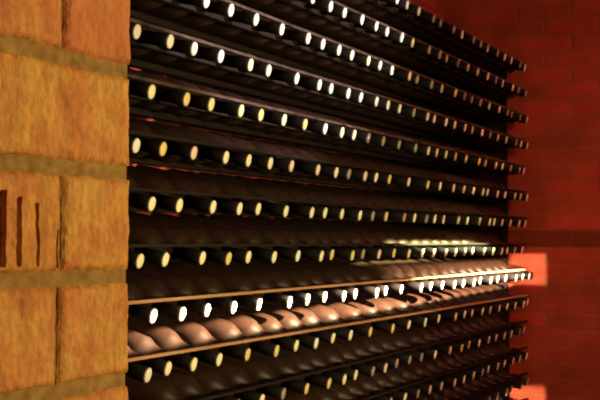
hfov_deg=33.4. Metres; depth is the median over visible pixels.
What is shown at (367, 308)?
wine bottle
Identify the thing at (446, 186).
wine bottle
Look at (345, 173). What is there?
wine bottle
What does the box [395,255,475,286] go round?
wine bottle
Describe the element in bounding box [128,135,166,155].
wine bottle
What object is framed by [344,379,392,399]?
wine bottle
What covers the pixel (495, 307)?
wine bottle
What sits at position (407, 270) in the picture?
wine bottle
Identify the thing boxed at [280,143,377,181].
wine bottle
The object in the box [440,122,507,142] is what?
wine bottle
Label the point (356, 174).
wine bottle
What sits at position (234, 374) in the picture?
wine bottle
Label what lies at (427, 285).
wine bottle
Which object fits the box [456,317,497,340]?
wine bottle
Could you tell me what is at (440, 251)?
wine bottle
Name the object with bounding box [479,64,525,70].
wine bottle
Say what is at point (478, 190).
wine bottle
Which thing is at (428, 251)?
wine bottle
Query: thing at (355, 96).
wine bottle
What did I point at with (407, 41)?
wine bottle
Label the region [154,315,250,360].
wine bottle
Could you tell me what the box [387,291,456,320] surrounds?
wine bottle
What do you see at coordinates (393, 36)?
wine bottle
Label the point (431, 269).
wine bottle
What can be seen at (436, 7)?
wall
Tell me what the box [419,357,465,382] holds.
wine bottle
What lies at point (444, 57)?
wine bottle
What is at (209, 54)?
wine bottle
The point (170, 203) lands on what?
wine bottle
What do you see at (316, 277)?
wine bottle
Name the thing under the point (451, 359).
wine bottle
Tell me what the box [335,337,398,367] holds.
wine bottle
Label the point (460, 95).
wine bottle
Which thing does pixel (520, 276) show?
wine bottle
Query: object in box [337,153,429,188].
wine bottle
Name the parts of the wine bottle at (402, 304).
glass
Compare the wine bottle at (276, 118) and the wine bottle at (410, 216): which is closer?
the wine bottle at (276, 118)
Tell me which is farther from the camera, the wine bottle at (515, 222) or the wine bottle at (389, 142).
the wine bottle at (515, 222)
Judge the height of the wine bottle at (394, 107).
0.115 m
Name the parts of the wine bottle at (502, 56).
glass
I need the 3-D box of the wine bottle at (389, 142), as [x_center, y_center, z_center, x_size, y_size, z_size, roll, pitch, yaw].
[0.140,-0.200,2.878,0.302,0.115,0.076,-1,-2,14]
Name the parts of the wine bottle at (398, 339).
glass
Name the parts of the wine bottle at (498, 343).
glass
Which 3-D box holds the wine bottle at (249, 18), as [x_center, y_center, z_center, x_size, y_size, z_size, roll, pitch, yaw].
[-0.237,-0.436,2.217,0.302,0.115,0.076,-1,-2,14]
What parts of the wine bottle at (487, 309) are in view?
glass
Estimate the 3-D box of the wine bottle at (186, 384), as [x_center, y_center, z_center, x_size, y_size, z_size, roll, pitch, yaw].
[-0.272,0.387,2.127,0.302,0.115,0.076,-1,-2,14]
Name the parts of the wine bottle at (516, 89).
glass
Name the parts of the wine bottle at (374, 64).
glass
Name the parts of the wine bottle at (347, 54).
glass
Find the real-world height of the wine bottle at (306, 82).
0.115 m
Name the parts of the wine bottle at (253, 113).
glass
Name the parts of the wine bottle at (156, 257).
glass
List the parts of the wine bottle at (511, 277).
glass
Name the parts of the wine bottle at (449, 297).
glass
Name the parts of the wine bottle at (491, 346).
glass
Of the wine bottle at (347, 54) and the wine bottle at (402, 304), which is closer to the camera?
the wine bottle at (347, 54)
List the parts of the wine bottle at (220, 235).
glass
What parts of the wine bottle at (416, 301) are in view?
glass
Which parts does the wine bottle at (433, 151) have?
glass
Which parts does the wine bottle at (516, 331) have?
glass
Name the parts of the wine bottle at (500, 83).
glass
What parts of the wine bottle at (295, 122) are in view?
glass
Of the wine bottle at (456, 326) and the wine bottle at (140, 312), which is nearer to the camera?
the wine bottle at (140, 312)
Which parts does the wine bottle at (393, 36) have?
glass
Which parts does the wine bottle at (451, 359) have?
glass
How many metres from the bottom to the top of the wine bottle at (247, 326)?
0.115 m
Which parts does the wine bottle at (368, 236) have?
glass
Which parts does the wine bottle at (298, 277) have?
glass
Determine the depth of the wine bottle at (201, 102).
2.01 m
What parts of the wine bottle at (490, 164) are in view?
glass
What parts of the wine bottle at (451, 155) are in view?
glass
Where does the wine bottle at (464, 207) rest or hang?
in the wine rack
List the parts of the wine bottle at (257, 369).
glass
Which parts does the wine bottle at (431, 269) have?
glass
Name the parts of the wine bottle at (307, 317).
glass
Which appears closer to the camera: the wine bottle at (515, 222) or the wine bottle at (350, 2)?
the wine bottle at (350, 2)
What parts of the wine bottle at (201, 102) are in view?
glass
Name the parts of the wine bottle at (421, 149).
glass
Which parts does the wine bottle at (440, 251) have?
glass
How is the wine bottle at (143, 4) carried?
in the wine rack
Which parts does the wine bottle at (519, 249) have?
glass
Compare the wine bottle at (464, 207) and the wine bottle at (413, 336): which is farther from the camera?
the wine bottle at (464, 207)
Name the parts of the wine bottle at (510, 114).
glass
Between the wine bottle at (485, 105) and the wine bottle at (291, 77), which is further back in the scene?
the wine bottle at (485, 105)
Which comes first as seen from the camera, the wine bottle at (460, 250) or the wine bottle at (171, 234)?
the wine bottle at (171, 234)
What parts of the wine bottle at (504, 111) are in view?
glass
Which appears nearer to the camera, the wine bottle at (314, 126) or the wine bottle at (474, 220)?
the wine bottle at (314, 126)
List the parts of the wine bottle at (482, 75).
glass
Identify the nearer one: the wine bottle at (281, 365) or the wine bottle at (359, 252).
the wine bottle at (281, 365)
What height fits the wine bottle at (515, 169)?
0.115 m
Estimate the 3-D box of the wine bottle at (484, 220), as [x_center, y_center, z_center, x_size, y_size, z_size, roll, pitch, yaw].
[0.530,0.036,3.572,0.302,0.115,0.076,-1,-2,14]
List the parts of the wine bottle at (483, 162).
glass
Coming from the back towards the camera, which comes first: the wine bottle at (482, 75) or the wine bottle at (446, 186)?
the wine bottle at (482, 75)
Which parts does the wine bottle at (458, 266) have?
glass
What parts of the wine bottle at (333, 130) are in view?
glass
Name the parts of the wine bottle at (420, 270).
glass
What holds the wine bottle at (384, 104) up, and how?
in the wine rack
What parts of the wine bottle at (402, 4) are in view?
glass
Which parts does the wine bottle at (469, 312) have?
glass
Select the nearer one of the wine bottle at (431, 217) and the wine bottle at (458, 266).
the wine bottle at (431, 217)
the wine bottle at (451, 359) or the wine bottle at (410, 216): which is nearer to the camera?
the wine bottle at (410, 216)
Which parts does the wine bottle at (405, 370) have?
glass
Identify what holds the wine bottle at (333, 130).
in the wine rack
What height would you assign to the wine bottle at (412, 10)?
0.115 m
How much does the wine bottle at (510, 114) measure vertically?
0.115 m
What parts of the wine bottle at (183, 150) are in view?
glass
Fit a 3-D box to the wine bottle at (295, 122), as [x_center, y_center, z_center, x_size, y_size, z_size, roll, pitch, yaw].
[-0.130,-0.221,2.407,0.302,0.115,0.076,-1,-2,14]
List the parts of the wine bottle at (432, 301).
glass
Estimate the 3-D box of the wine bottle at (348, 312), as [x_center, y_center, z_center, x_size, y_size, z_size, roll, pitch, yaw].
[0.116,0.314,2.811,0.302,0.115,0.076,-1,-2,14]
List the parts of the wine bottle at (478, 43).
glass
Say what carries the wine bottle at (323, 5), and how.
in the wine rack
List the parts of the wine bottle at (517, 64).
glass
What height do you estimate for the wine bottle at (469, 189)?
0.115 m
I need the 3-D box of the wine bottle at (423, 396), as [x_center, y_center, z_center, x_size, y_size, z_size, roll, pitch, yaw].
[0.381,0.643,3.284,0.302,0.115,0.076,-1,-2,14]
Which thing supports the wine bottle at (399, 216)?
in the wine rack
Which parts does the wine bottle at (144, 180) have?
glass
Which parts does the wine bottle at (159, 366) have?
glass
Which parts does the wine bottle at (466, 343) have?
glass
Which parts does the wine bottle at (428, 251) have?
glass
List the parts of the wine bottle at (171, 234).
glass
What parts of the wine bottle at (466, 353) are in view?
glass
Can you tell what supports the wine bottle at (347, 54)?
in the wine rack
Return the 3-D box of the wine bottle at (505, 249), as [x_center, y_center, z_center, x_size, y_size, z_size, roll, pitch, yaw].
[0.631,0.146,3.761,0.302,0.115,0.076,-1,-2,14]
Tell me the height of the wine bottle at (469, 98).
0.115 m
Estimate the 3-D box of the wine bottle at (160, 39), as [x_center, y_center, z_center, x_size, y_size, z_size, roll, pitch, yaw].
[-0.387,-0.343,1.929,0.302,0.115,0.076,-1,-2,14]
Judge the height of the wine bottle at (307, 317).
0.115 m
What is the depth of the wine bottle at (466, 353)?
3.58 m
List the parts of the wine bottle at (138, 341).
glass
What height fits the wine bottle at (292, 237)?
0.115 m
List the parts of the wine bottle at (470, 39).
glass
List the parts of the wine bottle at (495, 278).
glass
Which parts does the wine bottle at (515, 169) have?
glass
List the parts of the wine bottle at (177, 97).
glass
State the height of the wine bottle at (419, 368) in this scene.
0.115 m
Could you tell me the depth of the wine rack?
2.67 m
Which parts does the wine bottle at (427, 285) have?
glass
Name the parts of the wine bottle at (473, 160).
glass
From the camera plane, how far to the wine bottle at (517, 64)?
3.90 m
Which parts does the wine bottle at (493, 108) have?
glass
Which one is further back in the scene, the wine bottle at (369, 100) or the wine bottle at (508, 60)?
the wine bottle at (508, 60)
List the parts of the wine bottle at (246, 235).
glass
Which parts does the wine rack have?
neck rail, neck rail, neck rail, neck rail, neck rail, neck rail, neck rail, neck rail, neck rail, neck rail, neck rail, panel, neck rail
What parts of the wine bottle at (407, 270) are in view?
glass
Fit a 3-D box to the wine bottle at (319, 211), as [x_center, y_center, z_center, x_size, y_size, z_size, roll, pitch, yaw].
[-0.080,-0.011,2.482,0.302,0.115,0.076,-1,-2,14]
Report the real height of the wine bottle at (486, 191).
0.115 m
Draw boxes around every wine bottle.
[125,362,151,382]
[125,374,191,399]
[126,168,215,213]
[126,174,182,211]
[126,265,236,313]
[126,270,210,316]
[126,279,185,320]
[127,68,189,105]
[127,165,242,214]
[127,250,143,268]
[127,317,222,365]
[127,326,196,370]
[127,345,171,375]
[128,80,155,98]
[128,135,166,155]
[128,191,155,210]
[128,211,250,262]
[128,215,231,264]
[128,221,205,264]
[128,242,168,266]
[128,304,156,322]
[129,22,140,38]
[129,70,214,110]
[129,117,251,166]
[129,118,228,163]
[129,119,196,159]
[129,136,139,152]
[130,0,209,8]
[130,0,233,17]
[130,17,197,55]
[130,29,173,48]
[131,25,223,62]
[131,34,252,70]
[136,165,260,214]
[137,0,258,26]
[143,262,261,310]
[152,42,270,76]
[152,212,276,262]
[152,368,239,399]
[153,77,243,116]
[153,121,272,168]
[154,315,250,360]
[167,169,288,216]
[168,8,284,35]
[168,260,291,307]
[172,364,264,399]
[180,50,298,83]
[180,126,293,171]
[180,214,300,261]
[184,84,263,120]
[184,311,278,356]
[196,17,310,43]
[197,360,285,399]
[198,172,313,217]
[203,259,309,304]
[206,89,286,125]
[208,57,321,90]
[208,131,319,175]
[208,215,323,261]
[209,308,298,351]
[215,173,326,217]
[221,27,324,49]
[222,215,333,259]
[222,354,308,394]
[227,63,332,93]
[229,259,326,302]
[232,135,338,177]
[233,0,332,12]
[233,95,307,129]
[234,176,343,218]
[234,306,318,348]
[235,0,314,4]
[237,304,334,343]
[240,28,340,55]
[245,137,350,178]
[245,216,354,260]
[247,67,350,98]
[249,258,345,301]
[250,351,330,388]
[253,6,346,18]
[253,258,356,298]
[254,100,327,133]
[256,178,361,220]
[259,48,353,60]
[259,217,364,258]
[262,302,352,339]
[264,389,316,399]
[267,73,362,101]
[267,141,366,180]
[269,12,363,24]
[271,180,374,220]
[274,42,370,65]
[275,105,343,137]
[276,258,378,297]
[278,218,380,258]
[278,347,346,384]
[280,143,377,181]
[282,77,378,106]
[284,5,378,31]
[288,181,387,220]
[290,59,381,70]
[291,302,371,336]
[293,145,390,183]
[294,82,389,109]
[296,109,355,139]
[296,218,395,257]
[297,345,357,379]
[299,258,387,295]
[302,25,388,36]
[302,342,374,375]
[307,112,370,142]
[308,184,405,221]
[308,384,339,399]
[309,64,393,74]
[309,298,394,332]
[310,86,401,112]
[313,219,410,257]
[315,31,403,42]
[315,149,410,186]
[319,340,386,372]
[321,69,411,80]
[321,185,415,221]
[322,259,402,293]
[323,116,384,145]
[326,90,415,116]
[328,297,410,328]
[329,220,423,257]
[329,382,361,399]
[331,37,414,47]
[333,257,422,292]
[335,0,398,4]
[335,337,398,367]
[336,186,427,222]
[337,63,418,83]
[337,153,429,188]
[339,120,400,148]
[341,0,408,9]
[342,95,428,120]
[343,220,435,256]
[344,43,430,53]
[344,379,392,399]
[346,187,436,222]
[349,68,432,88]
[352,333,411,363]
[353,99,435,122]
[354,5,420,16]
[354,258,432,290]
[355,124,416,152]
[355,156,441,190]
[355,373,406,399]
[356,293,426,326]
[357,188,444,223]
[357,221,447,256]
[362,49,441,58]
[364,256,443,289]
[365,83,443,92]
[365,101,447,126]
[367,12,435,23]
[369,158,454,191]
[369,221,456,256]
[370,331,422,361]
[371,371,419,397]
[372,42,447,62]
[372,328,436,358]
[373,190,459,223]
[375,128,429,154]
[377,77,456,96]
[377,105,456,128]
[377,294,440,322]
[380,222,466,255]
[380,256,455,288]
[382,18,441,27]
[385,57,459,66]
[385,161,465,193]
[385,191,468,224]
[385,366,431,393]
[387,131,438,156]
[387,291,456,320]
[389,108,466,131]
[390,91,465,100]
[390,222,473,254]
[392,162,474,194]
[393,23,454,33]
[393,396,421,399]
[394,256,464,287]
[394,326,451,354]
[395,63,469,71]
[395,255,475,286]
[395,362,442,389]
[398,133,447,158]
[399,94,472,103]
[399,193,480,224]
[401,111,473,133]
[403,164,484,195]
[403,223,485,255]
[403,288,465,318]
[406,29,463,38]
[406,359,456,386]
[408,67,478,75]
[408,136,456,160]
[410,165,488,195]
[410,255,481,284]
[410,323,462,351]
[411,194,490,225]
[412,98,481,106]
[413,114,483,136]
[414,223,494,254]
[417,34,474,43]
[418,71,488,79]
[419,138,467,162]
[419,195,495,225]
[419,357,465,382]
[419,392,436,399]
[420,117,491,138]
[421,167,498,197]
[422,289,473,316]
[423,255,492,283]
[423,288,483,314]
[423,355,474,379]
[424,101,490,109]
[424,224,502,254]
[425,323,470,348]
[427,39,482,47]
[427,196,503,225]
[427,320,480,346]
[428,120,499,140]
[429,75,497,83]
[430,104,500,112]
[430,141,480,165]
[431,224,508,253]
[431,388,455,399]
[432,169,506,198]
[432,287,491,313]
[434,255,498,282]
[436,43,488,51]
[436,197,511,225]
[437,351,483,376]
[439,79,503,86]
[439,317,489,343]
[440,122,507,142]
[440,224,515,253]
[442,384,479,399]
[443,108,508,115]
[443,286,500,311]
[444,144,486,166]
[444,171,515,199]
[446,198,520,226]
[446,255,506,281]
[447,48,498,56]
[448,125,517,145]
[449,82,513,90]
[449,110,512,117]
[450,225,522,253]
[451,146,497,168]
[451,172,521,199]
[451,350,489,372]
[451,382,490,399]
[455,52,505,60]
[455,199,526,226]
[456,254,516,281]
[456,286,508,310]
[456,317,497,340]
[457,86,519,93]
[457,173,527,200]
[458,113,521,120]
[460,128,521,147]
[460,348,498,369]
[461,378,498,399]
[462,149,503,169]
[462,316,505,339]
[464,56,512,63]
[464,284,516,308]
[465,89,526,96]
[465,254,523,280]
[467,150,511,171]
[468,116,527,122]
[468,130,528,148]
[468,254,529,279]
[469,345,505,366]
[470,60,521,67]
[470,375,507,395]
[472,314,512,337]
[473,313,520,335]
[475,284,524,307]
[477,343,514,364]
[478,152,520,173]
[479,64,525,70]
[479,373,512,391]
[481,282,528,305]
[481,342,520,361]
[483,312,524,332]
[484,369,522,388]
[489,154,524,173]
[490,339,527,358]
[495,366,528,385]
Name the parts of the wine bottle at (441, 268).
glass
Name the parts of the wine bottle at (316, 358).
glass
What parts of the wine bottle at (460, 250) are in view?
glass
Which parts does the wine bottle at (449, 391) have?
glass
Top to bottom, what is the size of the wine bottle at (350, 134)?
0.115 m
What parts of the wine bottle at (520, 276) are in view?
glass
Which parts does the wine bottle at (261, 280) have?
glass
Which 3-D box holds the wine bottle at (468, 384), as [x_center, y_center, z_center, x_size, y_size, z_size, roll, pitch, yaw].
[0.564,0.658,3.606,0.302,0.115,0.076,-1,-2,14]
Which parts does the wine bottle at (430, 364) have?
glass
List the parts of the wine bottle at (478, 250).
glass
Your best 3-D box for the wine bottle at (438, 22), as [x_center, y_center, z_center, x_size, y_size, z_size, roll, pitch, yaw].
[0.305,-0.601,3.204,0.302,0.115,0.076,-1,-2,14]
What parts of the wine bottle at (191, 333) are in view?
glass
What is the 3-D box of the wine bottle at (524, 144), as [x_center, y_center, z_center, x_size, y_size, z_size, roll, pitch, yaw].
[0.762,-0.257,4.014,0.302,0.115,0.076,-1,-2,14]
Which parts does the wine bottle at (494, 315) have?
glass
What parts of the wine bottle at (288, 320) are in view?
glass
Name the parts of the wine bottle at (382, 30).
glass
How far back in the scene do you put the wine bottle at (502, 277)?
3.71 m
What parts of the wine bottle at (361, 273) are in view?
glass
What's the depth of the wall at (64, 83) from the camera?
0.67 m
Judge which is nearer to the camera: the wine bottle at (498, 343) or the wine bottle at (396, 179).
the wine bottle at (396, 179)
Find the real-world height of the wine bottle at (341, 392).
0.115 m
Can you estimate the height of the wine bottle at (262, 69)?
0.115 m
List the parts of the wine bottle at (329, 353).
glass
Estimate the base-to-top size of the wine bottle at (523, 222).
0.115 m
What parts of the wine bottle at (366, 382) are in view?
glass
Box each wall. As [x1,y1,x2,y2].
[0,0,130,399]
[127,0,444,262]
[444,0,599,399]
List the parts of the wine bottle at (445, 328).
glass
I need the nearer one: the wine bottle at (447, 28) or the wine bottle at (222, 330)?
the wine bottle at (222, 330)
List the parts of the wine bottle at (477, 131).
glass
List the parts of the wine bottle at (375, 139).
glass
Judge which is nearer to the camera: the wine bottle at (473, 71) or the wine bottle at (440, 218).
the wine bottle at (440, 218)
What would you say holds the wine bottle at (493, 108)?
in the wine rack
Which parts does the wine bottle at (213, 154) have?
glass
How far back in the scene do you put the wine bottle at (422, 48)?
3.06 m
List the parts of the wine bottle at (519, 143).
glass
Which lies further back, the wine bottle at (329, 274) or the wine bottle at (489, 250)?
the wine bottle at (489, 250)
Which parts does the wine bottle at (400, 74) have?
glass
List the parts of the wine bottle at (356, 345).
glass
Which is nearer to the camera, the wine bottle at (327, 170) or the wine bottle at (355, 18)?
the wine bottle at (327, 170)
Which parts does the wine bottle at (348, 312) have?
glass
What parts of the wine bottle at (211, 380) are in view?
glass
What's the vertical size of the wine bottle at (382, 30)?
0.115 m
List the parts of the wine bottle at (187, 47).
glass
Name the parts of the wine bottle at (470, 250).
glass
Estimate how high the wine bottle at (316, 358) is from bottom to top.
0.115 m
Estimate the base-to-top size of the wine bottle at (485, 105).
0.115 m
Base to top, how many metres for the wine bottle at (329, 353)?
0.115 m
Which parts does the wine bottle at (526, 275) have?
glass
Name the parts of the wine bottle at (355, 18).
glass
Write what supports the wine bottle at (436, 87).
in the wine rack
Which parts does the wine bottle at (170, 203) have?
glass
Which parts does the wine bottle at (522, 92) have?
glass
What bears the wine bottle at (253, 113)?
in the wine rack
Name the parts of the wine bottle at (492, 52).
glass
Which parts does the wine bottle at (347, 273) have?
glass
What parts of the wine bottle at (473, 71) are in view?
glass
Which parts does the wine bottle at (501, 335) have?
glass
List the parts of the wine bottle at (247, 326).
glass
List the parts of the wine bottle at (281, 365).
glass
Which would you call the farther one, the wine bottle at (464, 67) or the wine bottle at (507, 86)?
the wine bottle at (507, 86)
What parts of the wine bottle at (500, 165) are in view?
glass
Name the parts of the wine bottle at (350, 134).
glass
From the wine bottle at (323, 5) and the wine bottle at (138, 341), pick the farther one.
the wine bottle at (323, 5)
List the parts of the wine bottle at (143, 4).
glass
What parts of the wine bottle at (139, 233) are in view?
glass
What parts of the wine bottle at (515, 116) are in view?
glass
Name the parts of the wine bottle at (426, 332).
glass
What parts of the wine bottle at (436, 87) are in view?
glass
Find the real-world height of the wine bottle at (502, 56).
0.115 m
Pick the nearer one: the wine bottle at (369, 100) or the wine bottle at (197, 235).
the wine bottle at (197, 235)
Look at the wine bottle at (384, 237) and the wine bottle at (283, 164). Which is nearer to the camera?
the wine bottle at (283, 164)
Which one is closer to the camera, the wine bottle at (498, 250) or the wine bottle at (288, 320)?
the wine bottle at (288, 320)
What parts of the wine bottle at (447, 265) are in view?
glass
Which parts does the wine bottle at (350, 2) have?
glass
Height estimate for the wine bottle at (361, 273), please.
0.115 m
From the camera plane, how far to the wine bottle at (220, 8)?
2.10 m
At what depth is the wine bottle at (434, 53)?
3.14 m
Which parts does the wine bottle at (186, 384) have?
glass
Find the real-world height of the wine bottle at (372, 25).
0.115 m
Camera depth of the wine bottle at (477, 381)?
3.66 m
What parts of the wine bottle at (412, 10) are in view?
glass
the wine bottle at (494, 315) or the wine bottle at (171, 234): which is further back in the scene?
the wine bottle at (494, 315)
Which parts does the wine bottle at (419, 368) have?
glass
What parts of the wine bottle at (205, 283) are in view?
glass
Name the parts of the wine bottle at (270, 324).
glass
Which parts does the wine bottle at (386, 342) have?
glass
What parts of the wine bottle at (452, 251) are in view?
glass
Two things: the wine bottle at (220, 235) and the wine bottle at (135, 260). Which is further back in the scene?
the wine bottle at (220, 235)
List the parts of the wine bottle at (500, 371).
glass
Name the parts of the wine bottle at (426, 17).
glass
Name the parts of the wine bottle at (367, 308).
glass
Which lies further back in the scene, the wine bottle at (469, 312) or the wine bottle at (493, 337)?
the wine bottle at (493, 337)
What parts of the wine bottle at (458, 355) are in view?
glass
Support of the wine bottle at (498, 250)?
in the wine rack
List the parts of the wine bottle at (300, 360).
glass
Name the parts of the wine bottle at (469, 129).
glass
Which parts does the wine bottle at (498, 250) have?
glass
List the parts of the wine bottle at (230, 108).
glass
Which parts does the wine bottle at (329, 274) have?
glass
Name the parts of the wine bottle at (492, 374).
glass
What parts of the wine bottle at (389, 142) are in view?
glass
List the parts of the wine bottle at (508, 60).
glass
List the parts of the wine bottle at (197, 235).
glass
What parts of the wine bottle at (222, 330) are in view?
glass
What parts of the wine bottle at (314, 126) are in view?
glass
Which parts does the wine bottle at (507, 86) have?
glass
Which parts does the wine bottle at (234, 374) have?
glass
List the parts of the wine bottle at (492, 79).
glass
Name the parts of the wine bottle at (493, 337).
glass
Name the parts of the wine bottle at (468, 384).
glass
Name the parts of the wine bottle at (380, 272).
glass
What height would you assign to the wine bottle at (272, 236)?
0.115 m
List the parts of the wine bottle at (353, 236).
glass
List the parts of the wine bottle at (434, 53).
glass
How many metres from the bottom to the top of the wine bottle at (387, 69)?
0.115 m
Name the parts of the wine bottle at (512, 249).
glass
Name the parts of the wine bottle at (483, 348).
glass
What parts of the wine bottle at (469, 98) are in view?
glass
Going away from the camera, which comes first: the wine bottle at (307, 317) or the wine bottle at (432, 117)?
the wine bottle at (307, 317)
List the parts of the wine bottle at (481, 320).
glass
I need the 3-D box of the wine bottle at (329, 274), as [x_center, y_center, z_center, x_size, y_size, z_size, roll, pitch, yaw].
[0.065,0.207,2.722,0.302,0.115,0.076,-1,-2,14]
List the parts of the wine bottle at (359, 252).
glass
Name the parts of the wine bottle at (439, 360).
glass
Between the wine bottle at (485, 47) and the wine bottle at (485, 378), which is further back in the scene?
the wine bottle at (485, 378)
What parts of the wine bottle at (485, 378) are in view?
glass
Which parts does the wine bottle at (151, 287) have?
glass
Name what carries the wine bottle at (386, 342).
in the wine rack
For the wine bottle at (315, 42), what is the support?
in the wine rack
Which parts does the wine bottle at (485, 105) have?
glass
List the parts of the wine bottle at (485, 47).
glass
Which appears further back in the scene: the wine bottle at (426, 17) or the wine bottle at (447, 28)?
the wine bottle at (447, 28)
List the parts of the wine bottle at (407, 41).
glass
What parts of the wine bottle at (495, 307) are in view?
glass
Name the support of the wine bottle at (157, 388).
in the wine rack
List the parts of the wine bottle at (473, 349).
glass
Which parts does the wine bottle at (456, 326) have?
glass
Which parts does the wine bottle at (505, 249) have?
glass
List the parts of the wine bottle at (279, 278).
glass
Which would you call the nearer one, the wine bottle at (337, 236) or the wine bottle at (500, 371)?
the wine bottle at (337, 236)
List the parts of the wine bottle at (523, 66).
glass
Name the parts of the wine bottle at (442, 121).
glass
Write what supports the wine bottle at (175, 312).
in the wine rack
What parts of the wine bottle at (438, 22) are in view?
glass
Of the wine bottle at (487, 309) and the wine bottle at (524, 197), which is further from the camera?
the wine bottle at (524, 197)
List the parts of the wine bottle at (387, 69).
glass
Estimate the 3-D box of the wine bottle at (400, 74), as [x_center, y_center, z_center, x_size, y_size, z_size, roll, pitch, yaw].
[0.178,-0.403,2.949,0.302,0.115,0.076,-1,-2,14]
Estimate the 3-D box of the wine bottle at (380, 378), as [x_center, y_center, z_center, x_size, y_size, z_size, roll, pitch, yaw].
[0.205,0.527,2.973,0.302,0.115,0.076,-1,-2,14]
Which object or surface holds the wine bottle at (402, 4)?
in the wine rack
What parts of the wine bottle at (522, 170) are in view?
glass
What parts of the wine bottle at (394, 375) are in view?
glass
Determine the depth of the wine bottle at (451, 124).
3.27 m
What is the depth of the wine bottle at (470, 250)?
3.40 m
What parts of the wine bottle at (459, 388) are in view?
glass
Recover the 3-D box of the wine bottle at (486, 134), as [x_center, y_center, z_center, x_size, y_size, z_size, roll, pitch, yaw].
[0.540,-0.274,3.619,0.302,0.115,0.076,-1,-2,14]
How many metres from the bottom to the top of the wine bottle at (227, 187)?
0.115 m
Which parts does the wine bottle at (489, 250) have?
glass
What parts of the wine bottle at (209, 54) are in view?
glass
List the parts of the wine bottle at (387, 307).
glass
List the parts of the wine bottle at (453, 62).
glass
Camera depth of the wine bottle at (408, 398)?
3.17 m
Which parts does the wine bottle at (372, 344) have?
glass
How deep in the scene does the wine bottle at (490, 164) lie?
3.61 m
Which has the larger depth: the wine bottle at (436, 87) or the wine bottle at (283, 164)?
the wine bottle at (436, 87)
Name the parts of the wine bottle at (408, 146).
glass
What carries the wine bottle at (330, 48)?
in the wine rack
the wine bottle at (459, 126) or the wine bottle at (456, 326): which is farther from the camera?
the wine bottle at (456, 326)
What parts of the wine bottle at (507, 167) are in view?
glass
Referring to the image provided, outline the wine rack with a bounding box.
[127,0,528,399]
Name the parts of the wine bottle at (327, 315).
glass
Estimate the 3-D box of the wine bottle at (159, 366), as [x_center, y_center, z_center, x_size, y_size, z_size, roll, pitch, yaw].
[-0.390,0.275,1.919,0.302,0.115,0.076,-1,-2,14]
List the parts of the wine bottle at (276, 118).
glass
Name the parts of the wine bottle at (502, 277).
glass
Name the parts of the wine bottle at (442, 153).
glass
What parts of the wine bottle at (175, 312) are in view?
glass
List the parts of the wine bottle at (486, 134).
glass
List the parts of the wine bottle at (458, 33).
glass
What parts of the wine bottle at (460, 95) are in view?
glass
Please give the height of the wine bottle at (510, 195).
0.115 m
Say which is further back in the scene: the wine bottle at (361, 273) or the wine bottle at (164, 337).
the wine bottle at (361, 273)
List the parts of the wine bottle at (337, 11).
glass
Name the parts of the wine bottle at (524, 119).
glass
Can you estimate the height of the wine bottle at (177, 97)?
0.115 m
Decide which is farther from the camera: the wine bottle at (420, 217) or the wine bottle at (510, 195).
the wine bottle at (510, 195)
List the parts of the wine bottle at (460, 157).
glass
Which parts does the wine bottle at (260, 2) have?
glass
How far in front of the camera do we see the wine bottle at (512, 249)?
3.82 m
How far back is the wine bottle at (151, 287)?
2.00 m
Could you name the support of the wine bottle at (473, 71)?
in the wine rack
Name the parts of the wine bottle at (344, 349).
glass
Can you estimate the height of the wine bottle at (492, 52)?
0.115 m
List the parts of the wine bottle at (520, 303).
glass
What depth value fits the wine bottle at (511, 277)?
3.79 m
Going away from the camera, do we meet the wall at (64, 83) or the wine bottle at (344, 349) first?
the wall at (64, 83)
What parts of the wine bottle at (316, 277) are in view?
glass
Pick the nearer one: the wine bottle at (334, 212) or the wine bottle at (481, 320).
the wine bottle at (334, 212)
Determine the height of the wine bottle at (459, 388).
0.115 m
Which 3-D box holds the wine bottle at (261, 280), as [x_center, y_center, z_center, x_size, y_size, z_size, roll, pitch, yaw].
[-0.124,0.192,2.393,0.302,0.115,0.076,-1,-2,14]
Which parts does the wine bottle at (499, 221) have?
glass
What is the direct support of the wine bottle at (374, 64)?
in the wine rack
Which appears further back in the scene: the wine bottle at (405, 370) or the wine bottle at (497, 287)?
the wine bottle at (497, 287)
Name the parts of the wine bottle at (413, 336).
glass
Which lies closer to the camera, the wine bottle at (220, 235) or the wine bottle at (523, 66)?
the wine bottle at (220, 235)
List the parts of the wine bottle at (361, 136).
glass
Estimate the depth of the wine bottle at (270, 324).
2.38 m
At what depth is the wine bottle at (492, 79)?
3.64 m
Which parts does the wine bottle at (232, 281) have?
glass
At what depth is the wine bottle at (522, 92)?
3.96 m
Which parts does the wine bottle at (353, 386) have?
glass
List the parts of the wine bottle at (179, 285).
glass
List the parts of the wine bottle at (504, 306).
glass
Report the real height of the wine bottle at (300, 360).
0.115 m
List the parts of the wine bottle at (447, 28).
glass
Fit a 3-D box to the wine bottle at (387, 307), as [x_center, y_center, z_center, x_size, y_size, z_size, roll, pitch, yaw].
[0.233,0.323,3.025,0.302,0.115,0.076,-1,-2,14]
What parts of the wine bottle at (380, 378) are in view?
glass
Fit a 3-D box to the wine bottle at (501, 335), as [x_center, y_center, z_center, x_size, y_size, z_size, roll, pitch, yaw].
[0.606,0.454,3.692,0.302,0.115,0.076,-1,-2,14]
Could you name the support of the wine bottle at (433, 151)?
in the wine rack
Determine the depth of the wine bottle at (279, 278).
2.45 m
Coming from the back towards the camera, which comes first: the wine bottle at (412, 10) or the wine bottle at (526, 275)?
the wine bottle at (526, 275)
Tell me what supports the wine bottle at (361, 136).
in the wine rack
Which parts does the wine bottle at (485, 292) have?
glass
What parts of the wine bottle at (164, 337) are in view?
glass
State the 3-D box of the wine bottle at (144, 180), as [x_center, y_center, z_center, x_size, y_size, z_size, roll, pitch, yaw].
[-0.317,-0.028,2.050,0.302,0.115,0.076,-1,-2,14]
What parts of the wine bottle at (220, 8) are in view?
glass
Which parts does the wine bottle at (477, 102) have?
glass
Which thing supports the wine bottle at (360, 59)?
in the wine rack
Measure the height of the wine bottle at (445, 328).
0.115 m
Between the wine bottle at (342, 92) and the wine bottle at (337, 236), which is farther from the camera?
the wine bottle at (337, 236)

